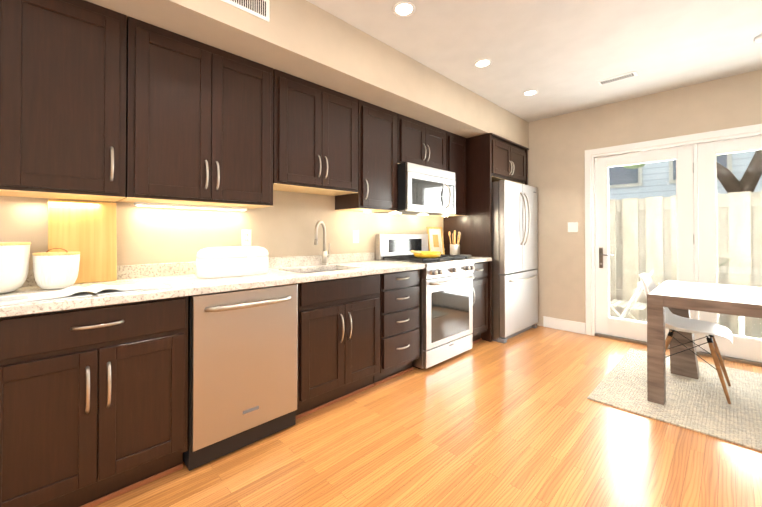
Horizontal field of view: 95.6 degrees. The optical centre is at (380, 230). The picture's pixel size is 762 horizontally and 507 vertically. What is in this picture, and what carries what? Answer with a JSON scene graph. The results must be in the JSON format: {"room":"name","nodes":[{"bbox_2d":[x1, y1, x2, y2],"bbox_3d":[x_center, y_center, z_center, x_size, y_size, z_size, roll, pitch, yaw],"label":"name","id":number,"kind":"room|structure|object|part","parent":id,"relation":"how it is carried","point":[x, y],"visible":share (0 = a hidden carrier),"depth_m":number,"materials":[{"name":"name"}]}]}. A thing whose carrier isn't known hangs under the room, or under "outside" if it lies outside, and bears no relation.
{"room":"kitchen","nodes":[
{"label":"kitchen","id":0,"kind":"room"},
{"bbox_2d":[0,190,443,269],"bbox_3d":[-1.237,-0.117,2.353,7.900,2.620,0.200,1,-1,-45],"label":"wall","id":1,"kind":"structure","parent":0,"point":[284,225],"depth_m":2.38,"materials":[{"name":"paint"}]},
{"bbox_2d":[0,0,126,201],"bbox_3d":[-1.528,-0.620,1.664,0.448,0.913,0.371,1,-1,-45],"label":"upper cabinet","id":2,"kind":"object","parent":1,"relation":"attached to","point":[62,99],"visible":1,"depth_m":1.55,"materials":[{"name":"brown wood"}]},
{"bbox_2d":[117,16,272,208],"bbox_3d":[-1.085,-0.616,2.101,0.783,0.913,0.371,1,-1,-45],"label":"upper cabinet","id":3,"kind":"object","parent":1,"relation":"attached to","point":[199,123],"visible":1,"depth_m":1.94,"materials":[{"name":"brown wood"}]},
{"bbox_2d":[134,202,246,210],"bbox_3d":[-1.176,-0.148,2.192,0.640,0.020,0.055,1,-1,-45],"label":"light bar","id":4,"kind":"object","parent":3,"relation":"attached to","point":[186,206],"visible":0.98,"depth_m":2.13,"materials":[{"name":"white plastic"}]},
{"bbox_2d":[241,229,250,245],"bbox_3d":[-0.964,0.053,2.474,0.072,0.117,0.008,1,-1,-45],"label":"electrical outlet","id":5,"kind":"object","parent":1,"relation":"attached to","point":[245,237],"visible":1,"depth_m":2.47,"materials":[{"name":"white plastic"}]},
{"bbox_2d":[273,69,357,195],"bbox_3d":[-0.540,-0.686,2.639,0.733,0.763,0.371,1,-1,-45],"label":"upper cabinet","id":6,"kind":"object","parent":1,"relation":"attached to","point":[315,138],"visible":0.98,"depth_m":2.49,"materials":[{"name":"brown wood"}]},
{"bbox_2d":[353,230,358,242],"bbox_3d":[-0.231,0.060,3.197,0.072,0.117,0.008,1,-1,-45],"label":"electrical outlet","id":7,"kind":"object","parent":1,"relation":"attached to","point":[355,236],"visible":1,"depth_m":3.19,"materials":[{"name":"white plastic"}]},
{"bbox_2d":[335,99,397,211],"bbox_3d":[-0.110,-0.619,3.063,0.462,0.888,0.371,1,-1,-45],"label":"upper cabinet","id":8,"kind":"object","parent":1,"relation":"attached to","point":[377,158],"visible":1,"depth_m":2.93,"materials":[{"name":"brown wood"}]},
{"bbox_2d":[398,114,445,170],"bbox_3d":[0.330,-0.832,3.499,0.758,0.455,0.371,1,-1,-45],"label":"upper cabinet","id":9,"kind":"object","parent":1,"relation":"attached to","point":[421,143],"visible":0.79,"depth_m":3.35,"materials":[{"name":"brown wood"}]},
{"bbox_2d":[374,162,454,215],"bbox_3d":[0.375,-0.383,3.449,0.754,0.434,0.499,1,-1,-45],"label":"microwave","id":10,"kind":"object","parent":9,"relation":"attached to","point":[424,190],"visible":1,"depth_m":3.24,"materials":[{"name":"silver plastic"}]},
{"bbox_2d":[426,131,466,216],"bbox_3d":[0.742,-0.611,3.905,0.388,0.888,0.371,1,-1,-45],"label":"upper cabinet","id":11,"kind":"object","parent":1,"relation":"attached to","point":[456,154],"visible":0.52,"depth_m":3.81,"materials":[{"name":"brown wood"}]},
{"bbox_2d":[466,133,528,184],"bbox_3d":[1.335,-0.820,4.301,0.993,0.463,0.642,1,-1,-45],"label":"upper cabinet","id":12,"kind":"object","parent":1,"relation":"attached to","point":[508,162],"depth_m":4.05,"materials":[{"name":"brown wood"}]},
{"bbox_3d":[1.330,-1.042,4.308,0.993,0.020,0.628,1,-1,-45],"label":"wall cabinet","id":13,"kind":"part","parent":12,"relation":"part of","materials":[{"name":"brown wood"}]},
{"bbox_2d":[85,0,528,147],"bbox_3d":[-0.955,-1.251,2.079,7.498,0.354,0.599,1,-1,-45],"label":"soffit","id":14,"kind":"structure","parent":0,"point":[307,41],"depth_m":2.33,"materials":[{"name":"paint"}]},
{"bbox_2d":[222,0,269,21],"bbox_3d":[-0.742,-1.249,1.863,0.300,0.125,0.007,1,-1,-45],"label":"ceiling vent","id":15,"kind":"object","parent":14,"relation":"in","point":[259,8],"visible":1,"depth_m":1.91,"materials":[{"name":"white plastic"}]},
{"bbox_2d":[93,325,761,506],"bbox_3d":[0.180,1.237,0.578,8.040,0.120,5.300,1,-1,-45],"label":"floor","id":16,"kind":"structure","parent":0,"point":[520,420],"depth_m":1.85,"materials":[{"name":"brown wood"}]},
{"bbox_2d":[0,296,187,506],"bbox_3d":[-1.369,0.750,1.629,0.682,0.873,0.626,1,-1,-45],"label":"base cabinet","id":17,"kind":"object","parent":16,"relation":"on","point":[93,406],"visible":1,"depth_m":1.42,"materials":[{"name":"brown wood"}]},
{"bbox_2d":[183,284,297,470],"bbox_3d":[-0.891,0.750,2.063,0.587,0.861,0.647,1,-1,-45],"label":"dishwasher","id":18,"kind":"object","parent":16,"relation":"on","point":[242,368],"visible":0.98,"depth_m":1.83,"materials":[{"name":"silver metal"}]},
{"bbox_2d":[296,274,379,418],"bbox_3d":[-0.442,0.759,2.544,0.708,0.873,0.626,1,-1,-45],"label":"base cabinet","id":19,"kind":"object","parent":16,"relation":"on","point":[338,340],"visible":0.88,"depth_m":2.30,"materials":[{"name":"brown wood"}]},
{"bbox_2d":[373,269,419,385],"bbox_3d":[-0.022,0.762,2.958,0.458,0.873,0.626,1,-1,-45],"label":"base cabinet","id":20,"kind":"object","parent":16,"relation":"on","point":[399,322],"visible":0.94,"depth_m":2.73,"materials":[{"name":"brown wood"}]},
{"bbox_2d":[375,234,474,368],"bbox_3d":[0.451,0.620,3.363,0.754,1.165,0.684,1,-1,-45],"label":"range","id":21,"kind":"object","parent":16,"relation":"on","point":[446,306],"visible":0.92,"depth_m":3.15,"materials":[{"name":"silver metal"}]},
{"bbox_2d":[411,250,440,257],"bbox_3d":[0.365,0.210,3.158,0.445,0.079,0.260,1,-1,-45],"label":"skillet","id":22,"kind":"object","parent":21,"relation":"on","point":[427,254],"visible":1,"depth_m":3.12,"materials":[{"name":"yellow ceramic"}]},
{"bbox_2d":[471,262,487,343],"bbox_3d":[0.832,0.770,3.801,0.388,0.873,0.626,1,-1,-45],"label":"base cabinet","id":23,"kind":"object","parent":16,"relation":"on","point":[480,301],"visible":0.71,"depth_m":3.63,"materials":[{"name":"brown wood"}]},
{"bbox_2d":[443,135,527,341],"bbox_3d":[1.323,0.090,4.303,0.995,2.242,0.611,1,-1,-45],"label":"panel","id":24,"kind":"object","parent":16,"relation":"on","point":[473,226],"visible":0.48,"depth_m":3.85,"materials":[{"name":"brown wood"}]},
{"bbox_2d":[492,180,537,342],"bbox_3d":[1.405,0.338,4.217,0.897,1.745,0.793,1,-1,-45],"label":"refrigerator","id":25,"kind":"object","parent":16,"relation":"on","point":[514,258],"visible":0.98,"depth_m":3.82,"materials":[{"name":"grey metal"}]},
{"bbox_2d":[587,348,761,450],"bbox_3d":[2.845,1.185,2.099,1.490,0.012,2.440,1,-1,-45],"label":"jute rug","id":26,"kind":"object","parent":16,"relation":"on","point":[701,405],"visible":0.96,"depth_m":2.42,"materials":[{"name":"white carpet"}]},
{"bbox_2d":[639,273,732,403],"bbox_3d":[2.316,0.765,2.647,0.430,0.824,0.533,1,-1,-45],"label":"shell chair","id":27,"kind":"object","parent":26,"relation":"on","point":[674,323],"visible":0.83,"depth_m":2.60,"materials":[{"name":"white plastic"}]},
{"bbox_2d":[647,280,761,404],"bbox_3d":[2.694,0.809,2.234,0.990,0.741,1.420,1,-1,-45],"label":"dining table","id":28,"kind":"object","parent":26,"relation":"on","point":[681,298],"visible":1,"depth_m":2.37,"materials":[{"name":"brown wood"}]},
{"bbox_2d":[306,0,761,121],"bbox_3d":[0.344,-1.516,0.765,7.900,0.150,4.700,1,-1,-45],"label":"ceiling","id":29,"kind":"structure","parent":0,"point":[561,57],"depth_m":2.63,"materials":[{"name":"paint"}]},
{"bbox_2d":[392,1,415,16],"bbox_3d":[0.148,-1.424,2.229,0.150,0.006,0.150,1,-1,-45],"label":"recessed light","id":30,"kind":"object","parent":29,"relation":"in","point":[403,9],"visible":1,"depth_m":2.23,"materials":[{"name":"white glass"}]},
{"bbox_2d":[474,59,491,67],"bbox_3d":[0.867,-1.418,2.938,0.150,0.006,0.150,1,-1,-45],"label":"recessed light","id":31,"kind":"object","parent":29,"relation":"in","point":[482,63],"visible":1,"depth_m":2.94,"materials":[{"name":"white"}]},
{"bbox_2d":[522,90,537,95],"bbox_3d":[1.536,-1.412,3.556,0.150,0.006,0.150,1,-1,-45],"label":"recessed light","id":32,"kind":"object","parent":29,"relation":"in","point":[529,92],"visible":1,"depth_m":3.55,"materials":[{"name":"white"}]},
{"bbox_2d":[597,71,637,84],"bbox_3d":[2.206,-1.415,3.220,0.120,0.008,0.300,1,-1,-45],"label":"ceiling vent","id":33,"kind":"object","parent":29,"relation":"in","point":[618,78],"visible":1,"depth_m":3.21,"materials":[{"name":"white plastic"}]},
{"bbox_2d":[754,34,761,42],"bbox_3d":[2.820,-1.410,2.526,0.124,0.030,0.124,1,-1,-45],"label":"recessed light","id":34,"kind":"object","parent":29,"relation":"attached to","point":[758,39],"visible":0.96,"depth_m":2.54,"materials":[{"name":"white plastic"}]},
{"bbox_2d":[528,69,761,325],"bbox_3d":[3.084,-0.106,3.456,0.200,2.620,4.300,1,-1,-45],"label":"wall","id":35,"kind":"structure","parent":0,"point":[559,145],"depth_m":4.06,"materials":[{"name":"paint"}]},
{"bbox_2d":[543,316,585,333],"bbox_3d":[2.210,1.145,4.176,0.015,0.130,0.470,1,-1,-45],"label":"baseboard","id":36,"kind":"structure","parent":35,"relation":"attached to","point":[565,325],"depth_m":4.15,"materials":[{"name":"white"}]},
{"bbox_2d":[568,222,577,231],"bbox_3d":[2.285,-0.037,4.114,0.012,0.117,0.110,1,-1,-45],"label":"switch plate","id":37,"kind":"object","parent":35,"relation":"attached to","point":[572,226],"visible":1,"depth_m":4.11,"materials":[{"name":"white plastic"}]},
{"bbox_2d":[595,145,694,345],"bbox_3d":[2.771,0.169,3.682,0.105,2.021,0.854,1,-1,-45],"label":"patio door","id":38,"kind":"structure","parent":35,"relation":"in","point":[606,323],"depth_m":3.72,"materials":[{"name":"white"}]},
{"bbox_2d":[585,124,761,366],"bbox_3d":[3.116,0.135,3.408,0.218,2.137,1.904,1,-1,-45],"label":"door frame","id":39,"kind":"structure","parent":35,"relation":"attached to","point":[590,278],"depth_m":3.71,"materials":[{"name":"white"}]},
{"bbox_2d":[698,135,761,361],"bbox_3d":[3.409,0.164,3.079,0.045,2.021,0.848,1,-1,-45],"label":"patio door","id":40,"kind":"structure","parent":35,"relation":"in","point":[745,347],"depth_m":3.29,"materials":[{"name":"white"}]},
{"bbox_3d":[-1.867,0.746,1.137,0.702,0.873,0.626,1,-1,-45],"label":"base cabinet","id":41,"kind":"object","parent":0,"visible":0},
{"bbox_2d":[0,249,491,317],"bbox_3d":[-0.571,0.363,2.417,4.343,0.319,0.631,1,-1,-45],"label":"countertop","id":42,"kind":"structure","parent":41,"relation":"on","point":[181,279],"depth_m":1.98,"materials":[{"name":"stone"}]},
{"bbox_2d":[0,242,30,293],"bbox_3d":[-1.688,0.152,1.477,0.267,0.240,0.267,1,-1,-45],"label":"canister","id":43,"kind":"object","parent":42,"relation":"on","point":[14,262],"visible":1,"depth_m":1.47,"materials":[{"name":"white ceramic"}]},
{"bbox_2d":[32,248,79,289],"bbox_3d":[-1.528,0.179,1.628,0.165,0.190,0.165,1,-1,-45],"label":"canister","id":44,"kind":"object","parent":42,"relation":"on","point":[55,270],"visible":1,"depth_m":1.57,"materials":[{"name":"white ceramic"}]},
{"bbox_2d":[48,199,116,283],"bbox_3d":[-1.560,0.060,1.813,0.273,0.430,0.056,1,-1,-45],"label":"cutting board","id":45,"kind":"object","parent":42,"relation":"on","point":[87,230],"visible":0.71,"depth_m":1.82,"materials":[{"name":"brown wood"}]},
{"bbox_2d":[0,282,171,305],"bbox_3d":[-1.270,0.262,1.508,0.220,0.022,0.570,0,-1,41],"label":"magazine","id":46,"kind":"object","parent":42,"relation":"on","point":[78,291],"visible":0.98,"depth_m":1.46,"materials":[{"name":"white paper"}]},
{"bbox_2d":[196,246,268,277],"bbox_3d":[-0.916,0.190,2.161,0.432,0.177,0.223,1,-1,-45],"label":"bread box","id":47,"kind":"object","parent":42,"relation":"on","point":[221,262],"visible":1,"depth_m":2.06,"materials":[{"name":"white metal"}]},
{"bbox_2d":[314,221,329,264],"bbox_3d":[-0.472,0.103,2.792,0.226,0.362,0.132,1,-1,-45],"label":"faucet","id":48,"kind":"object","parent":42,"relation":"on","point":[325,255],"visible":1,"depth_m":2.83,"materials":[{"name":"silver metal"}]},
{"bbox_2d":[426,227,444,253],"bbox_3d":[0.633,0.128,3.987,0.280,0.334,0.058,1,-1,-45],"label":"picture frame","id":49,"kind":"object","parent":42,"relation":"on","point":[435,239],"visible":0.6,"depth_m":3.99,"materials":[{"name":"brown wood"}]},
{"bbox_2d":[448,230,460,254],"bbox_3d":[0.832,0.146,3.884,0.120,0.296,0.113,1,-1,-45],"label":"utensil crock","id":50,"kind":"object","parent":42,"relation":"on","point":[454,248],"visible":0.81,"depth_m":3.85,"materials":[{"name":"white ceramic"}]},
{"label":"outside","id":51,"kind":"structure","parent":0,"visible":0},
{"bbox_3d":[5.586,1.432,5.420,6.460,0.100,11.000,1,-1,-45],"label":"patio","id":52,"kind":"object","parent":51,"visible":0},
{"bbox_2d":[610,271,653,319],"bbox_3d":[3.130,0.943,4.325,0.440,0.874,0.445,1,-1,-45],"label":"outdoor chair","id":53,"kind":"object","parent":52,"relation":"on","point":[625,303],"depth_m":4.29,"materials":[{"name":"white wood"}]},
{"bbox_2d":[609,190,761,338],"bbox_3d":[3.894,0.432,3.837,1.395,1.810,6.090,1,-1,-45],"label":"fence","id":54,"kind":"object","parent":52,"relation":"on","point":[735,207],"depth_m":4.74,"materials":[{"name":"beige wood"}]},
{"bbox_2d":[609,150,761,199],"bbox_3d":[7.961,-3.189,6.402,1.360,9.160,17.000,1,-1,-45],"label":"neighbouring house","id":55,"kind":"structure","parent":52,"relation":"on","point":[637,173],"depth_m":7.50,"materials":[{"name":"blue"}]},
{"bbox_2d":[623,150,761,192],"bbox_3d":[5.348,-1.119,4.956,2.347,5.001,4.413,1,-1,-45],"label":"tree","id":56,"kind":"object","parent":52,"relation":"on","point":[753,177],"depth_m":4.89,"materials":[{"name":"brown plant"}]},
{"bbox_2d":[722,284,744,335],"bbox_3d":[3.830,1.009,4.043,0.600,0.720,0.598,1,-1,-45],"label":"table","id":57,"kind":"object","parent":52,"relation":"on","point":[740,319],"depth_m":3.65,"materials":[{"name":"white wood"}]}
]}

